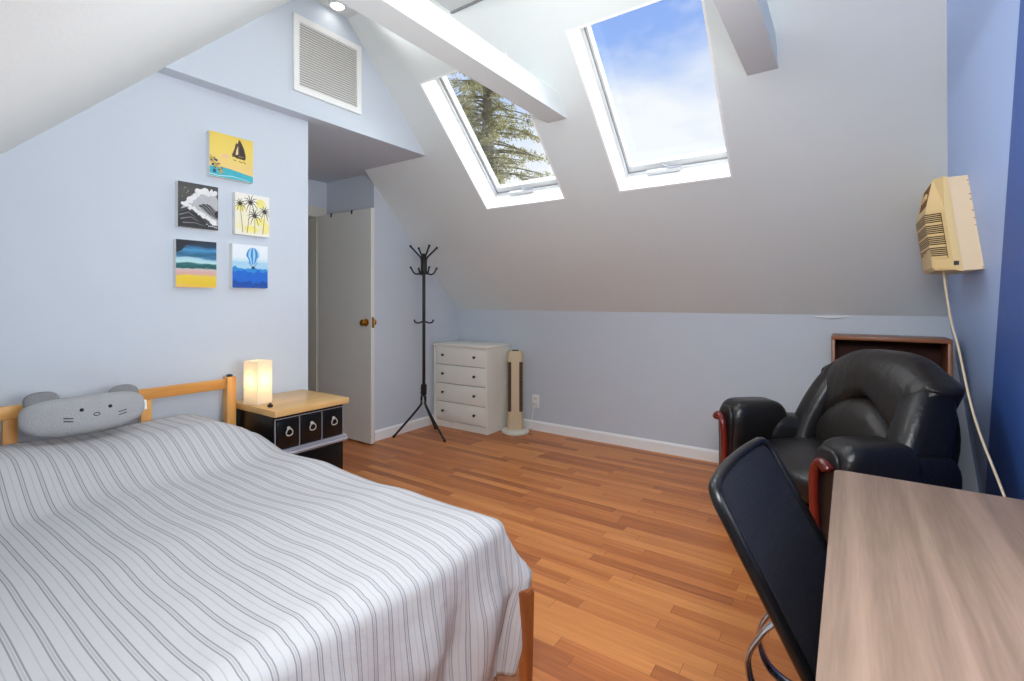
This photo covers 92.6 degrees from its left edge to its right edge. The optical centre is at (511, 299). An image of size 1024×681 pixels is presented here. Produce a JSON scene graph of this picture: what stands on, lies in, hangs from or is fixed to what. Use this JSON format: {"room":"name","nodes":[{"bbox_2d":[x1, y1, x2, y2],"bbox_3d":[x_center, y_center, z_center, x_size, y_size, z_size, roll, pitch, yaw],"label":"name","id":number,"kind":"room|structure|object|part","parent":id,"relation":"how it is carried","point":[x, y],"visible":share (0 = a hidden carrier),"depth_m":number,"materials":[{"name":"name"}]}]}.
{"room":"bedroom","nodes":[
{"label":"bedroom","id":0,"kind":"room"},
{"bbox_2d":[0,0,290,154],"bbox_3d":[-0.482,-0.830,1.062,3.800,2.199,2.199,0,0,35],"label":"ceiling","id":1,"kind":"structure","parent":0,"point":[59,59],"depth_m":0.84,"materials":[{"name":"white paint"}]},
{"bbox_2d":[0,72,307,445],"bbox_3d":[-2.396,0.060,2.515,1.300,2.320,2.120,0,0,35],"label":"wall","id":2,"kind":"structure","parent":0,"point":[90,304],"depth_m":2.31,"materials":[{"name":"blue paint"}]},
{"bbox_2d":[173,239,215,287],"bbox_3d":[-1.607,-0.181,2.483,0.032,0.237,0.186,0,0,35],"label":"painting","id":3,"kind":"object","parent":2,"relation":"attached to","point":[194,262],"visible":1,"depth_m":2.46,"materials":[{"name":"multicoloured fabric"}]},
{"bbox_2d":[175,180,217,230],"bbox_3d":[-1.601,-0.475,2.488,0.036,0.226,0.186,0,0,35],"label":"painting","id":4,"kind":"object","parent":2,"relation":"attached to","point":[196,205],"visible":1,"depth_m":2.47,"materials":[{"name":"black fabric"}]},
{"bbox_2d":[207,130,252,183],"bbox_3d":[-1.510,-0.761,2.623,0.034,0.232,0.224,0,0,35],"label":"painting","id":5,"kind":"object","parent":2,"relation":"attached to","point":[229,157],"visible":1,"depth_m":2.60,"materials":[{"name":"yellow fabric"}]},
{"bbox_2d":[229,243,267,287],"bbox_3d":[-1.454,-0.184,2.704,0.033,0.237,0.193,0,0,35],"label":"painting","id":6,"kind":"object","parent":2,"relation":"attached to","point":[248,264],"visible":1,"depth_m":2.69,"materials":[{"name":"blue fabric"}]},
{"bbox_2d":[232,192,268,237],"bbox_3d":[-1.447,-0.469,2.714,0.034,0.226,0.188,0,0,35],"label":"painting","id":7,"kind":"object","parent":2,"relation":"attached to","point":[250,213],"visible":1,"depth_m":2.69,"materials":[{"name":"white fabric"}]},
{"bbox_2d":[158,0,425,180],"bbox_3d":[-1.796,-1.470,3.438,1.540,0.740,1.820,0,0,35],"label":"wall","id":8,"kind":"structure","parent":0,"point":[252,63],"depth_m":2.96,"materials":[{"name":"blue paint"}]},
{"bbox_2d":[292,12,361,114],"bbox_3d":[-1.132,-1.442,3.029,0.016,0.445,0.476,0,0,35],"label":"air vent","id":9,"kind":"object","parent":8,"relation":"in","point":[326,66],"visible":1,"depth_m":3.01,"materials":[{"name":"white metal"}]},
{"bbox_2d":[308,218,308,389],"bbox_3d":[-2.717,0.020,4.426,1.300,2.400,2.200,0,0,35],"label":"wall","id":10,"kind":"structure","parent":0,"point":[308,218],"depth_m":5.28,"materials":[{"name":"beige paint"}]},
{"bbox_2d":[308,179,326,207],"bbox_3d":[-2.069,-0.030,4.221,0.100,2.500,1.200,0,0,35],"label":"wall","id":11,"kind":"structure","parent":0,"point":[317,190],"depth_m":4.52,"materials":[{"name":"blue paint"}]},
{"bbox_2d":[308,205,326,391],"bbox_3d":[-2.069,0.180,4.216,0.126,2.080,0.990,0,0,35],"label":"door frame","id":12,"kind":"structure","parent":11,"relation":"in","point":[314,212],"depth_m":4.53,"materials":[{"name":"beige paint"}]},
{"bbox_2d":[319,208,376,443],"bbox_3d":[-1.470,0.216,4.316,0.737,1.983,0.150,0,0,35],"label":"door","id":13,"kind":"structure","parent":12,"relation":"attached to","point":[347,321],"depth_m":4.25,"materials":[{"name":"beige paint"}]},
{"bbox_3d":[-1.245,0.190,4.104,0.062,0.062,0.057,0,0,35],"label":"knob","id":14,"kind":"part","parent":13,"relation":"part of","materials":[{"name":"gold metal"}]},
{"bbox_2d":[315,0,358,18],"bbox_3d":[0.213,-1.860,2.070,3.800,0.100,0.450,0,0,35],"label":"ceiling","id":15,"kind":"structure","parent":0,"point":[348,12],"depth_m":3.06,"materials":[{"name":"white paint"}]},
{"bbox_2d":[328,0,345,10],"bbox_3d":[-1.072,-1.804,2.999,0.104,0.012,0.104,0,0,35],"label":"recessed light","id":16,"kind":"object","parent":15,"relation":"in","point":[337,5],"visible":0.98,"depth_m":2.99,"materials":[{"name":"white paint"}]},
{"bbox_2d":[320,171,366,182],"bbox_3d":[-1.482,-1.151,4.526,0.820,0.099,0.332,0,0,35],"label":"ceiling","id":17,"kind":"structure","parent":0,"point":[363,172],"depth_m":4.39,"materials":[{"name":"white paint"}]},
{"bbox_2d":[327,174,382,430],"bbox_3d":[-1.481,-0.030,4.484,0.770,2.500,0.100,0,0,35],"label":"wall","id":18,"kind":"structure","parent":0,"point":[358,192],"depth_m":4.28,"materials":[{"name":"blue paint"}]},
{"bbox_2d":[383,198,457,427],"bbox_3d":[-0.864,-0.030,4.787,0.100,2.500,1.100,0,0,35],"label":"wall","id":19,"kind":"structure","parent":0,"point":[402,289],"depth_m":4.54,"materials":[{"name":"blue paint"}]},
{"bbox_2d":[374,414,433,440],"bbox_3d":[-0.879,1.175,4.666,0.014,0.090,1.084,0,0,35],"label":"baseboard","id":20,"kind":"structure","parent":19,"relation":"attached to","point":[383,433],"depth_m":4.47,"materials":[{"name":"white paint"}]},
{"bbox_2d":[343,424,800,680],"bbox_3d":[-0.735,1.270,2.633,6.600,0.100,4.700,0,0,35],"label":"floor","id":21,"kind":"structure","parent":0,"point":[637,575],"depth_m":2.44,"materials":[{"name":"laminate"}]},
{"bbox_2d":[0,374,533,680],"bbox_3d":[-1.101,0.802,1.467,1.891,0.835,1.405,0,0,35],"label":"bed","id":22,"kind":"object","parent":21,"relation":"on","point":[8,414],"visible":0.1,"depth_m":1.89,"materials":[{"name":"brown wood"}]},
{"bbox_3d":[-1.860,0.433,1.990,0.028,0.050,1.315,0,0,35],"label":"headboard rail","id":23,"kind":"part","parent":22,"relation":"part of","materials":[{"name":"brown wood"}]},
{"bbox_3d":[-1.473,0.809,2.550,0.050,0.822,0.045,0,0,35],"label":"headboard post","id":24,"kind":"part","parent":22,"relation":"part of","materials":[{"name":"brown wood"}]},
{"bbox_2d":[0,414,531,680],"bbox_3d":[-1.092,0.853,1.439,1.817,0.641,1.494,0,0,35],"label":"bedspread","id":25,"kind":"object","parent":22,"relation":"on","point":[184,547],"visible":1,"depth_m":1.29,"materials":[{"name":"fabric"}]},
{"bbox_2d":[18,384,146,437],"bbox_3d":[-1.705,0.443,1.965,0.123,0.181,0.401,0,0,33],"label":"plush pillow","id":26,"kind":"object","parent":25,"relation":"on","point":[44,414],"visible":1,"depth_m":1.91,"materials":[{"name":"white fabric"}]},
{"bbox_3d":[0.043,1.052,1.495,0.040,0.336,0.040,0,0,35],"label":"leg","id":27,"kind":"part","parent":22,"relation":"part of","materials":[{"name":"brown wood"}]},
{"bbox_2d":[236,389,348,469],"bbox_3d":[-1.208,0.880,2.667,0.443,0.680,0.428,0,0,35],"label":"nightstand","id":28,"kind":"object","parent":21,"relation":"on","point":[302,422],"visible":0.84,"depth_m":2.55,"materials":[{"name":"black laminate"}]},
{"bbox_2d":[243,359,271,405],"bbox_3d":[-1.323,0.427,2.547,0.094,0.225,0.094,0,0,21],"label":"table lamp","id":29,"kind":"object","parent":28,"relation":"on","point":[257,374],"visible":1,"depth_m":2.51,"materials":[{"name":"white fabric"}]},
{"bbox_3d":[-1.124,0.667,2.452,0.013,0.135,0.117,0,0,35],"label":"drawer","id":30,"kind":"part","parent":28,"relation":"part of","materials":[{"name":"black paint"}]},
{"bbox_3d":[-1.114,0.656,2.444,0.013,0.048,0.041,0,0,35],"label":"ring pull","id":31,"kind":"part","parent":28,"relation":"part of","materials":[{"name":"silver metal"}]},
{"bbox_3d":[-1.051,0.667,2.558,0.013,0.135,0.117,0,0,35],"label":"drawer","id":32,"kind":"part","parent":28,"relation":"part of","materials":[{"name":"black paint"}]},
{"bbox_3d":[-1.041,0.762,2.554,0.036,0.032,0.416,0,0,35],"label":"silver moulding","id":33,"kind":"part","parent":28,"relation":"part of","materials":[{"name":"silver metal"}]},
{"bbox_3d":[-1.052,0.960,2.558,0.011,0.340,0.366,0,0,35],"label":"drawer","id":34,"kind":"part","parent":28,"relation":"part of","materials":[{"name":"black paint"}]},
{"bbox_3d":[-0.977,0.667,2.665,0.013,0.135,0.117,0,0,35],"label":"drawer","id":35,"kind":"part","parent":28,"relation":"part of","materials":[{"name":"black paint"}]},
{"bbox_2d":[392,245,445,441],"bbox_3d":[-0.842,0.368,4.352,0.423,1.704,0.464,0,0,-19],"label":"coat rack","id":36,"kind":"object","parent":21,"relation":"on","point":[423,257],"visible":1,"depth_m":4.36,"materials":[{"name":"black metal"}]},
{"bbox_3d":[-0.926,0.998,4.351,0.259,0.436,0.019,0,0,-8],"label":"leg","id":37,"kind":"part","parent":36,"relation":"part of","materials":[{"name":"black metal"}]},
{"bbox_3d":[-0.754,0.998,4.506,0.019,0.436,0.259,0,0,14],"label":"leg","id":38,"kind":"part","parent":36,"relation":"part of","materials":[{"name":"black metal"}]},
{"bbox_3d":[-0.678,0.998,4.284,0.258,0.436,0.033,0,0,35],"label":"leg","id":39,"kind":"part","parent":36,"relation":"part of","materials":[{"name":"black metal"}]},
{"bbox_2d":[433,340,510,434],"bbox_3d":[-0.395,0.820,4.739,0.666,0.800,0.396,0,0,35],"label":"dresser","id":40,"kind":"object","parent":21,"relation":"on","point":[470,377],"visible":1,"depth_m":4.57,"materials":[{"name":"white laminate"}]},
{"bbox_3d":[-0.488,0.531,4.604,0.606,0.172,0.018,0,0,35],"label":"drawer","id":41,"kind":"part","parent":40,"relation":"part of","materials":[{"name":"white laminate"}]},
{"bbox_3d":[-0.488,0.709,4.604,0.606,0.172,0.018,0,0,35],"label":"drawer","id":42,"kind":"part","parent":40,"relation":"part of","materials":[{"name":"white laminate"}]},
{"bbox_3d":[-0.488,0.887,4.604,0.606,0.172,0.018,0,0,35],"label":"drawer","id":43,"kind":"part","parent":40,"relation":"part of","materials":[{"name":"white laminate"}]},
{"bbox_3d":[-0.488,1.065,4.604,0.606,0.172,0.018,0,0,35],"label":"drawer","id":44,"kind":"part","parent":40,"relation":"part of","materials":[{"name":"white laminate"}]},
{"bbox_2d":[501,350,533,435],"bbox_3d":[0.030,0.839,4.517,0.260,0.762,0.261,0,0,34],"label":"heater","id":45,"kind":"object","parent":21,"relation":"on","point":[515,358],"visible":1,"depth_m":4.45,"materials":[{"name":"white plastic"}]},
{"bbox_2d":[508,362,510,411],"bbox_3d":[-0.022,0.792,4.492,0.029,0.455,0.054,0,0,1],"label":"grille","id":46,"kind":"object","parent":45,"relation":"attached to","point":[509,363],"depth_m":4.47,"materials":[{"name":"brown plastic"}]},
{"bbox_2d":[519,362,521,411],"bbox_3d":[0.081,0.792,4.491,0.029,0.455,0.054,0,0,1],"label":"grille","id":47,"kind":"object","parent":45,"relation":"attached to","point":[520,363],"depth_m":4.46,"materials":[{"name":"brown plastic"}]},
{"bbox_2d":[708,437,827,680],"bbox_3d":[0.824,0.794,0.960,0.748,0.852,0.556,0,0,39],"label":"office chair","id":48,"kind":"object","parent":21,"relation":"on","point":[773,532],"visible":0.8,"depth_m":1.08,"materials":[{"name":"black plastic"}]},
{"bbox_2d":[713,349,964,542],"bbox_3d":[1.631,0.738,2.453,0.835,0.965,1.052,0,0,-4],"label":"armchair","id":49,"kind":"object","parent":21,"relation":"on","point":[892,414],"visible":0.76,"depth_m":2.26,"materials":[{"name":"black leather"}]},
{"bbox_3d":[1.212,0.918,2.837,0.055,0.546,0.125,0,0,-4],"label":"wood trim","id":50,"kind":"part","parent":49,"relation":"part of","materials":[{"name":"red wood"}]},
{"bbox_3d":[1.247,0.885,2.836,0.050,0.550,0.151,0,0,-4],"label":"arm","id":51,"kind":"part","parent":49,"relation":"part of","materials":[{"name":"red wood"}]},
{"bbox_3d":[1.406,0.885,2.856,0.350,0.620,0.216,0,0,-4],"label":"arm","id":52,"kind":"part","parent":49,"relation":"part of","materials":[{"name":"black leather"}]},
{"bbox_2d":[768,437,825,503],"bbox_3d":[1.632,0.834,2.453,0.720,0.197,0.620,0,0,-4],"label":"seat cushion","id":53,"kind":"object","parent":49,"relation":"on","point":[797,454],"depth_m":2.39,"materials":[{"name":"black leather"}]},
{"bbox_3d":[1.273,0.918,2.012,0.055,0.546,0.125,0,0,-4],"label":"wood trim","id":54,"kind":"part","parent":49,"relation":"part of","materials":[{"name":"red wood"}]},
{"bbox_3d":[1.308,0.885,2.018,0.050,0.550,0.151,0,0,-4],"label":"arm","id":55,"kind":"part","parent":49,"relation":"part of","materials":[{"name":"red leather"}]},
{"bbox_2d":[815,398,888,439],"bbox_3d":[1.791,0.648,2.465,0.260,0.305,0.560,0,0,-4],"label":"lumbar cushion","id":56,"kind":"object","parent":49,"relation":"on","point":[834,417],"depth_m":2.45,"materials":[{"name":"black leather"}]},
{"bbox_3d":[1.468,0.885,2.022,0.350,0.620,0.216,0,0,-4],"label":"arm","id":57,"kind":"part","parent":49,"relation":"part of","materials":[{"name":"black leather"}]},
{"bbox_2d":[821,349,964,425],"bbox_3d":[1.874,0.448,2.471,0.280,0.386,0.723,0,0,-4],"label":"cushion","id":58,"kind":"object","parent":49,"relation":"on","point":[882,383],"depth_m":2.30,"materials":[{"name":"black leather"}]},
{"bbox_2d":[831,333,952,376],"bbox_3d":[2.228,0.718,2.904,0.550,1.005,0.270,0,0,35],"label":"bookcase","id":59,"kind":"object","parent":21,"relation":"on","point":[939,350],"visible":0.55,"depth_m":2.90,"materials":[{"name":"brown wood"}]},
{"bbox_3d":[2.010,0.729,3.054,0.020,0.983,0.270,0,0,35],"label":"panel","id":60,"kind":"part","parent":59,"relation":"part of","materials":[{"name":"brown wood"}]},
{"bbox_3d":[2.301,0.719,3.010,0.510,0.963,0.012,0,0,35],"label":"panel","id":61,"kind":"part","parent":59,"relation":"part of","materials":[{"name":"brown wood"}]},
{"bbox_3d":[2.446,0.729,2.753,0.020,0.983,0.270,0,0,35],"label":"panel","id":62,"kind":"part","parent":59,"relation":"part of","materials":[{"name":"brown wood"}]},
{"bbox_2d":[816,470,1023,680],"bbox_3d":[0.795,0.850,0.717,0.565,0.740,1.243,0,0,35],"label":"desk","id":63,"kind":"object","parent":21,"relation":"on","point":[923,582],"visible":1,"depth_m":0.82,"materials":[{"name":"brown wood"}]},
{"bbox_2d":[348,0,948,316],"bbox_3d":[0.682,-0.914,3.216,4.230,2.169,2.169,0,0,35],"label":"ceiling","id":64,"kind":"structure","parent":0,"point":[835,150],"depth_m":2.95,"materials":[{"name":"white paint"}]},
{"bbox_2d":[338,0,566,122],"bbox_3d":[-0.185,-1.180,2.381,0.138,0.120,1.710,0,0,35],"label":"ceiling beam","id":65,"kind":"structure","parent":64,"relation":"attached to","point":[421,23],"depth_m":2.25,"materials":[{"name":"white paint"}]},
{"bbox_2d":[435,0,474,10],"bbox_3d":[0.415,-1.681,1.922,2.300,0.027,0.635,0,0,35],"label":"board","id":66,"kind":"object","parent":64,"relation":"attached to","point":[450,5],"visible":1,"depth_m":2.75,"materials":[{"name":"white paint"}]},
{"bbox_2d":[450,0,482,13],"bbox_3d":[0.581,-1.664,2.189,2.270,0.008,0.016,0,0,35],"label":"trim","id":67,"kind":"structure","parent":64,"relation":"attached to","point":[475,1],"depth_m":2.77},
{"bbox_2d":[419,53,565,209],"bbox_3d":[-0.073,-1.165,3.446,0.715,0.902,0.902,0,0,35],"label":"window","id":68,"kind":"structure","parent":64,"relation":"attached to","point":[438,91],"depth_m":3.66,"materials":[{"name":"white paint"}]},
{"bbox_3d":[-0.038,-1.228,3.498,0.691,0.776,0.776,0,0,35],"label":"frame","id":69,"kind":"part","parent":68,"relation":"part of","materials":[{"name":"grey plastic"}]},
{"bbox_3d":[-0.033,-1.237,3.505,0.661,0.736,0.736,0,0,35],"label":"sash","id":70,"kind":"part","parent":68,"relation":"part of","materials":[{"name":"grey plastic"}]},
{"bbox_2d":[566,0,732,192],"bbox_3d":[0.836,-1.165,2.819,0.705,0.902,0.902,0,0,35],"label":"window","id":71,"kind":"structure","parent":64,"relation":"attached to","point":[715,164],"depth_m":3.02,"materials":[{"name":"white paint"}]},
{"bbox_3d":[0.872,-1.228,2.871,0.681,0.776,0.776,0,0,35],"label":"frame","id":72,"kind":"part","parent":71,"relation":"part of","materials":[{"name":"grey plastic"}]},
{"bbox_3d":[0.877,-1.237,2.878,0.651,0.736,0.736,0,0,35],"label":"sash","id":73,"kind":"part","parent":71,"relation":"part of","materials":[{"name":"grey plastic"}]},
{"bbox_3d":[1.022,-0.860,3.126,0.124,0.039,0.013,0,0,40],"label":"crank handle","id":74,"kind":"part","parent":71,"relation":"part of","materials":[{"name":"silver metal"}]},
{"bbox_2d":[713,0,778,75],"bbox_3d":[0.764,-1.180,1.726,0.138,0.120,1.710,0,0,35],"label":"ceiling beam","id":75,"kind":"structure","parent":64,"relation":"attached to","point":[748,24],"depth_m":2.06,"materials":[{"name":"white paint"}]},
{"bbox_2d":[458,310,978,492],"bbox_3d":[1.161,0.650,3.998,4.330,1.140,0.100,0,0,35],"label":"wall","id":76,"kind":"structure","parent":0,"point":[659,376],"depth_m":3.87,"materials":[{"name":"blue paint"}]},
{"bbox_2d":[532,394,538,407],"bbox_3d":[0.214,0.948,4.568,0.074,0.120,0.036,0,0,35],"label":"wall outlet","id":77,"kind":"object","parent":76,"relation":"attached to","point":[535,398],"visible":1,"depth_m":4.57,"materials":[{"name":"white plastic"}]},
{"bbox_2d":[524,419,718,462],"bbox_3d":[1.051,1.175,4.005,3.938,0.090,0.014,0,0,35],"label":"baseboard","id":78,"kind":"structure","parent":76,"relation":"attached to","point":[704,454],"depth_m":4.06,"materials":[{"name":"white paint"}]},
{"bbox_2d":[815,316,848,318],"bbox_3d":[2.128,0.116,3.252,0.191,0.017,0.024,0,0,35],"label":"trim","id":79,"kind":"structure","parent":76,"relation":"attached to","point":[830,317],"depth_m":3.25,"materials":[{"name":"white paint"}]},
{"bbox_2d":[947,0,1019,493],"bbox_3d":[1.843,-0.340,1.893,0.266,3.120,2.844,0,0,42],"label":"wall","id":80,"kind":"structure","parent":0,"point":[982,35],"depth_m":1.90,"materials":[{"name":"blue paint"}]},
{"bbox_2d":[916,175,1005,496],"bbox_3d":[1.905,0.217,2.068,0.232,1.492,0.859,0,0,28],"label":"air conditioner","id":81,"kind":"object","parent":80,"relation":"attached to","point":[946,226],"visible":0.98,"depth_m":2.08,"materials":[{"name":"beige plastic"}]},
{"bbox_3d":[1.921,-0.466,2.271,0.024,0.098,0.230,0,0,35],"label":"control panel","id":82,"kind":"part","parent":81,"relation":"part of","materials":[{"name":"beige plastic"}]},
{"bbox_2d":[916,213,947,262],"bbox_3d":[1.939,-0.278,2.259,0.084,0.195,0.368,0,0,35],"label":"grille","id":83,"kind":"object","parent":81,"relation":"attached to","point":[931,228],"depth_m":2.14,"materials":[{"name":"plastic"}]},
{"bbox_3d":[1.853,0.411,1.919,0.051,1.104,0.574,0,0,14],"label":"power cord","id":84,"kind":"part","parent":81,"relation":"part of","materials":[{"name":"beige plastic"}]},
{"bbox_2d":[985,0,1023,499],"bbox_3d":[1.409,-0.100,1.141,0.447,2.640,4.180,0,0,35],"label":"wall","id":85,"kind":"structure","parent":0,"point":[1006,433],"depth_m":1.79,"materials":[{"name":"blue paint"}]},
{"label":"outside","id":86,"kind":"structure","parent":0,"visible":0},
{"bbox_2d":[447,72,554,184],"bbox_3d":[-0.368,-0.529,8.164,2.882,11.502,2.999,0,0,38],"label":"conifer","id":87,"kind":"object","parent":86,"point":[487,133],"visible":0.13,"depth_m":7.89,"materials":[{"name":"green plant"}]}
]}

